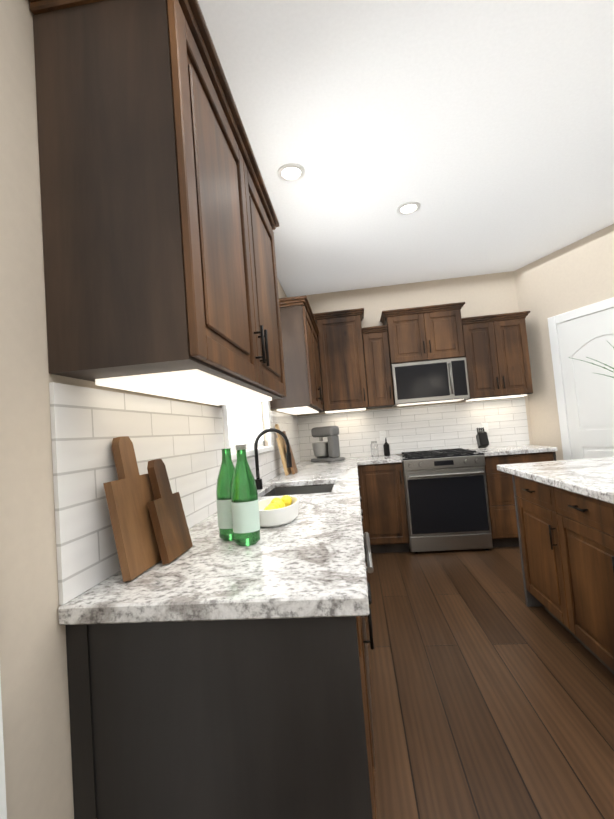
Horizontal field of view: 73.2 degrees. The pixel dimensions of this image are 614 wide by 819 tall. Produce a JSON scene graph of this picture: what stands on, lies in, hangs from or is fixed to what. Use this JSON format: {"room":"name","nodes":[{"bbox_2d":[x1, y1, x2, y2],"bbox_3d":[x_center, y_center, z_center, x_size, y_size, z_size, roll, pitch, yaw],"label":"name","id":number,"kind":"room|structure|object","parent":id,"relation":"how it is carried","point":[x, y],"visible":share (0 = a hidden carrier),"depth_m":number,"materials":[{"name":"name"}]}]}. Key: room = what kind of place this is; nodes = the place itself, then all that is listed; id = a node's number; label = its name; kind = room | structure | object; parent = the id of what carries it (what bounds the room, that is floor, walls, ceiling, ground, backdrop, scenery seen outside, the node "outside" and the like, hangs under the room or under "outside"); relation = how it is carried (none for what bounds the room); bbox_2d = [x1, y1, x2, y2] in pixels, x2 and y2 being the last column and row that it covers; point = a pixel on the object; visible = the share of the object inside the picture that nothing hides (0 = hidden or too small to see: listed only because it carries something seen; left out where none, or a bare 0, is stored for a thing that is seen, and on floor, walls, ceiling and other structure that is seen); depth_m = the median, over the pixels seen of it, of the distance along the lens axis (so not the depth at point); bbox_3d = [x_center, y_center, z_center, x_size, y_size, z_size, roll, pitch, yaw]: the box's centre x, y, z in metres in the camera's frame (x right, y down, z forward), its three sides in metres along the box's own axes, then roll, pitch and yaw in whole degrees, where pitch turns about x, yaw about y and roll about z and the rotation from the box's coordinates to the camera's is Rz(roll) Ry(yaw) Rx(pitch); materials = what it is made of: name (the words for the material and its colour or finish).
{"room":"kitchen","nodes":[
{"label":"kitchen","id":0,"kind":"room"},
{"bbox_2d":[0,0,296,818],"bbox_3d":[-0.742,-0.126,-0.114,0.120,2.850,10.140,-5,-3,6],"label":"wall","id":1,"kind":"structure","parent":0,"point":[36,719],"depth_m":0.83,"materials":[{"name":"paint"}]},
{"bbox_2d":[0,676,6,818],"bbox_3d":[-0.564,0.060,0.315,0.097,2.460,0.810,-5,-3,6],"label":"door frame","id":2,"kind":"structure","parent":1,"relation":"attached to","point":[3,811],"depth_m":0.69,"materials":[{"name":"white paint"}]},
{"bbox_2d":[29,0,285,404],"bbox_3d":[-0.349,-0.503,1.470,0.372,0.905,1.230,-5,-3,6],"label":"upper cabinet","id":3,"kind":"object","parent":1,"relation":"attached to","point":[160,222],"visible":1,"depth_m":0.92,"materials":[{"name":"brown wood"}]},
{"bbox_2d":[49,382,300,604],"bbox_3d":[-0.317,0.248,2.832,0.010,0.514,3.919,-5,-3,6],"label":"tile backsplash","id":4,"kind":"structure","parent":1,"relation":"attached to","point":[183,441],"depth_m":1.07,"materials":[{"name":"white tile"}]},
{"bbox_2d":[220,401,273,460],"bbox_3d":[-0.442,-0.242,2.638,0.159,1.100,1.160,-5,-3,6],"label":"window","id":5,"kind":"structure","parent":1,"relation":"in","point":[237,426],"depth_m":2.83,"materials":[{"name":"white glass"}]},
{"bbox_2d":[270,295,322,414],"bbox_3d":[-0.077,-0.422,3.858,0.372,0.885,1.199,-5,-3,6],"label":"upper cabinet","id":6,"kind":"object","parent":1,"relation":"attached to","point":[299,330],"visible":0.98,"depth_m":3.31,"materials":[{"name":"brown wood"}]},
{"bbox_2d":[198,0,613,296],"bbox_3d":[2.592,-1.860,0.153,6.960,0.100,11.270,-5,-3,6],"label":"ceiling","id":7,"kind":"structure","parent":0,"point":[481,132],"depth_m":2.25,"materials":[{"name":"paint"}]},
{"bbox_2d":[277,163,304,181],"bbox_3d":[-0.098,-1.456,2.544,0.172,0.010,0.172,-5,-3,6],"label":"recessed light","id":8,"kind":"object","parent":7,"relation":"in","point":[293,172],"visible":1,"depth_m":2.54,"materials":[{"name":"white"}]},
{"bbox_2d":[397,202,419,214],"bbox_3d":[0.755,-1.494,3.072,0.172,0.010,0.172,-5,-3,6],"label":"recessed light","id":9,"kind":"object","parent":7,"relation":"in","point":[407,208],"visible":1,"depth_m":3.07,"materials":[{"name":"white"}]},
{"bbox_2d":[297,271,532,460],"bbox_3d":[1.156,-0.009,4.711,2.560,2.850,0.120,-5,-3,6],"label":"wall","id":10,"kind":"structure","parent":0,"point":[488,294],"depth_m":4.67,"materials":[{"name":"paint"}]},
{"bbox_2d":[299,308,368,414],"bbox_3d":[0.245,-0.503,4.588,0.863,1.075,0.374,-5,-3,6],"label":"upper cabinet","id":11,"kind":"object","parent":10,"relation":"attached to","point":[342,363],"visible":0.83,"depth_m":4.42,"materials":[{"name":"brown wood"}]},
{"bbox_2d":[362,325,393,408],"bbox_3d":[0.769,-0.450,4.525,0.266,0.850,0.374,-5,-3,6],"label":"upper cabinet","id":12,"kind":"object","parent":10,"relation":"attached to","point":[377,368],"visible":0.92,"depth_m":4.38,"materials":[{"name":"brown wood"}]},
{"bbox_2d":[297,397,529,460],"bbox_3d":[1.163,0.230,4.632,2.489,0.514,0.011,-5,-3,6],"label":"tile backsplash","id":13,"kind":"structure","parent":10,"relation":"attached to","point":[454,425],"depth_m":4.61,"materials":[{"name":"white tile"}]},
{"bbox_2d":[379,431,385,440],"bbox_3d":[0.853,0.299,4.654,0.070,0.116,0.009,-5,-3,6],"label":"electrical outlet plate","id":14,"kind":"object","parent":13,"relation":"attached to","point":[382,434],"visible":0.94,"depth_m":4.65,"materials":[{"name":"white plastic"}]},
{"bbox_2d":[481,423,488,432],"bbox_3d":[1.952,0.204,4.532,0.070,0.116,0.009,-5,-3,6],"label":"electrical outlet plate","id":15,"kind":"object","parent":13,"relation":"attached to","point":[485,425],"visible":0.73,"depth_m":4.53,"materials":[{"name":"white plastic"}]},
{"bbox_2d":[380,302,464,364],"bbox_3d":[1.255,-0.786,4.475,0.850,0.565,0.394,-5,-3,6],"label":"upper cabinet","id":16,"kind":"object","parent":10,"relation":"attached to","point":[426,333],"visible":1,"depth_m":4.32,"materials":[{"name":"brown wood"}]},
{"bbox_2d":[391,357,469,405],"bbox_3d":[1.293,-0.285,4.434,0.756,0.432,0.416,-5,-3,6],"label":"microwave","id":17,"kind":"object","parent":16,"relation":"attached to","point":[430,381],"visible":1,"depth_m":4.26,"materials":[{"name":"silver metal"}]},
{"bbox_2d":[461,311,532,401],"bbox_3d":[1.992,-0.543,4.389,0.673,0.855,0.374,-5,-3,6],"label":"upper cabinet","id":18,"kind":"object","parent":10,"relation":"attached to","point":[497,355],"visible":0.96,"depth_m":4.24,"materials":[{"name":"brown wood"}]},
{"bbox_2d":[365,546,613,818],"bbox_3d":[2.825,1.056,-0.010,6.960,0.060,11.270,-5,-3,6],"label":"floor","id":19,"kind":"structure","parent":0,"point":[492,695],"depth_m":1.84,"materials":[{"name":"brown wood"}]},
{"bbox_2d":[66,616,376,818],"bbox_3d":[-0.141,0.883,1.128,0.622,0.884,0.596,-5,-3,6],"label":"base cabinet","id":20,"kind":"object","parent":19,"relation":"on","point":[247,719],"depth_m":0.84,"materials":[{"name":"brown wood"}]},
{"bbox_2d":[58,457,369,624],"bbox_3d":[0.028,0.496,2.776,0.660,0.039,3.926,-5,-3,6],"label":"countertop","id":21,"kind":"structure","parent":20,"relation":"on","point":[308,561],"depth_m":0.98,"materials":[{"name":"stone"}]},
{"bbox_2d":[103,436,160,581],"bbox_3d":[-0.458,0.244,1.095,0.076,0.349,0.200,-5,-3,6],"label":"cutting board","id":22,"kind":"object","parent":21,"relation":"on","point":[129,493],"visible":0.84,"depth_m":1.06,"materials":[{"name":"brown wood"}]},
{"bbox_2d":[147,459,192,564],"bbox_3d":[-0.404,0.280,1.188,0.075,0.278,0.160,-5,-3,6],"label":"cutting board","id":23,"kind":"object","parent":21,"relation":"on","point":[169,524],"visible":1,"depth_m":1.16,"materials":[{"name":"brown wood"}]},
{"bbox_2d":[254,428,291,489],"bbox_3d":[-0.219,0.295,2.481,0.240,0.365,0.138,-5,-3,6],"label":"faucet","id":24,"kind":"object","parent":21,"relation":"on","point":[258,481],"visible":0.98,"depth_m":2.52,"materials":[{"name":"black metal"}]},
{"bbox_2d":[258,495,298,527],"bbox_3d":[-0.117,0.383,1.574,0.175,0.074,0.312,-5,-3,6],"label":"bowl","id":25,"kind":"object","parent":21,"relation":"on","point":[277,511],"visible":0.92,"depth_m":1.47,"materials":[{"name":"white ceramic"}]},
{"bbox_2d":[275,424,291,475],"bbox_3d":[-0.196,0.318,3.329,0.089,0.408,0.220,-5,-3,6],"label":"cutting board","id":26,"kind":"object","parent":21,"relation":"on","point":[281,447],"visible":0.81,"depth_m":3.25,"materials":[{"name":"brown wood"}]},
{"bbox_2d":[283,431,297,473],"bbox_3d":[-0.144,0.346,3.362,0.089,0.347,0.180,-5,-3,6],"label":"cutting board","id":27,"kind":"object","parent":21,"relation":"on","point":[294,470],"visible":0.53,"depth_m":3.34,"materials":[{"name":"brown wood"}]},
{"bbox_2d":[263,484,333,496],"bbox_3d":[-0.037,0.604,2.491,0.436,0.194,0.636,-5,-3,6],"label":"sink basin","id":28,"kind":"object","parent":21,"relation":"in","point":[301,490],"visible":0.02,"depth_m":2.80,"materials":[{"name":"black metal"}]},
{"bbox_2d":[311,426,344,461],"bbox_3d":[0.204,0.367,4.423,0.216,0.370,0.350,-2,-4,-39],"label":"stand mixer","id":29,"kind":"object","parent":21,"relation":"on","point":[329,451],"visible":1,"depth_m":4.33,"materials":[{"name":"grey metal"}]},
{"bbox_2d":[361,532,374,769],"bbox_3d":[0.246,0.834,1.692,0.075,0.773,0.592,-5,-3,6],"label":"dishwasher","id":30,"kind":"object","parent":20,"relation":"in","point":[369,568],"visible":0.4,"depth_m":1.50,"materials":[{"name":"silver metal"}]},
{"bbox_2d":[357,462,409,552],"bbox_3d":[0.760,0.990,4.336,0.484,0.884,0.618,-5,-3,6],"label":"base cabinet","id":31,"kind":"object","parent":19,"relation":"on","point":[383,508],"depth_m":4.03,"materials":[{"name":"brown wood"}]},
{"bbox_2d":[358,454,402,464],"bbox_3d":[0.752,0.525,4.344,0.425,0.039,0.647,-5,-3,6],"label":"countertop","id":32,"kind":"structure","parent":31,"relation":"on","point":[367,460],"depth_m":4.05,"materials":[{"name":"stone"}]},
{"bbox_2d":[371,441,378,456],"bbox_3d":[0.736,0.429,4.497,0.080,0.170,0.078,-5,-3,6],"label":"glass jar","id":33,"kind":"object","parent":32,"relation":"on","point":[374,449],"visible":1,"depth_m":4.46,"materials":[{"name":"white"}]},
{"bbox_2d":[383,438,389,455],"bbox_3d":[0.864,0.403,4.484,0.066,0.200,0.082,-5,-3,6],"label":"soap dispenser","id":34,"kind":"object","parent":32,"relation":"on","point":[386,446],"visible":1,"depth_m":4.46,"materials":[{"name":"black metal"}]},
{"bbox_2d":[397,448,492,553],"bbox_3d":[1.372,0.903,4.222,0.760,0.944,0.697,-5,-3,6],"label":"range","id":35,"kind":"object","parent":19,"relation":"on","point":[446,498],"visible":1,"depth_m":3.94,"materials":[{"name":"silver metal"}]},
{"bbox_2d":[484,452,556,547],"bbox_3d":[2.080,0.876,4.188,0.646,0.884,0.622,-5,-3,6],"label":"base cabinet","id":36,"kind":"object","parent":19,"relation":"on","point":[501,501],"depth_m":3.91,"materials":[{"name":"brown wood"}]},
{"bbox_2d":[469,445,557,455],"bbox_3d":[2.046,0.414,4.203,0.657,0.039,0.643,-5,-3,6],"label":"countertop","id":37,"kind":"structure","parent":36,"relation":"on","point":[518,449],"depth_m":3.92,"materials":[{"name":"stone"}]},
{"bbox_2d":[476,427,488,447],"bbox_3d":[1.865,0.302,4.396,0.090,0.219,0.154,-5,-3,6],"label":"knife block","id":38,"kind":"object","parent":37,"relation":"on","point":[482,439],"visible":1,"depth_m":4.36,"materials":[{"name":"black metal"}]},
{"bbox_2d":[512,475,559,622],"bbox_3d":[1.676,0.808,2.396,0.622,0.884,0.641,-5,-3,6],"label":"base cabinet","id":39,"kind":"object","parent":19,"relation":"on","point":[532,520],"depth_m":2.51,"materials":[{"name":"brown wood"}]},
{"bbox_2d":[497,457,613,503],"bbox_3d":[1.713,0.311,1.881,1.050,0.039,1.780,-5,-3,6],"label":"countertop","id":40,"kind":"structure","parent":39,"relation":"on","point":[592,478],"depth_m":2.17,"materials":[{"name":"stone"}]},
{"bbox_2d":[569,341,613,377],"bbox_3d":[1.776,-0.047,2.144,0.532,0.691,0.551,-5,-3,6],"label":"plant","id":41,"kind":"object","parent":40,"relation":"on","point":[602,363],"visible":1,"depth_m":2.29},
{"bbox_2d":[544,484,613,673],"bbox_3d":[1.605,0.785,1.866,0.602,0.884,0.672,-5,-3,6],"label":"base cabinet","id":42,"kind":"object","parent":19,"relation":"on","point":[566,541],"depth_m":1.98,"materials":[{"name":"brown wood"}]},
{"bbox_2d":[604,502,613,598],"bbox_3d":[1.556,0.760,1.350,0.622,0.884,0.611,-5,-3,6],"label":"base cabinet","id":43,"kind":"object","parent":19,"relation":"on","point":[608,507],"depth_m":1.73,"materials":[{"name":"brown wood"}]},
{"bbox_2d":[514,224,613,460],"bbox_3d":[2.710,-0.177,3.915,0.120,2.850,1.607,-3,-3,-21],"label":"wall","id":44,"kind":"structure","parent":0,"point":[575,275],"depth_m":4.22,"materials":[{"name":"paint"}]},
{"bbox_2d":[548,297,613,459],"bbox_3d":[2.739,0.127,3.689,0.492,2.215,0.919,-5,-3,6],"label":"pantry door","id":45,"kind":"structure","parent":44,"relation":"in","point":[585,397],"depth_m":3.91,"materials":[{"name":"white wood"}]}
]}

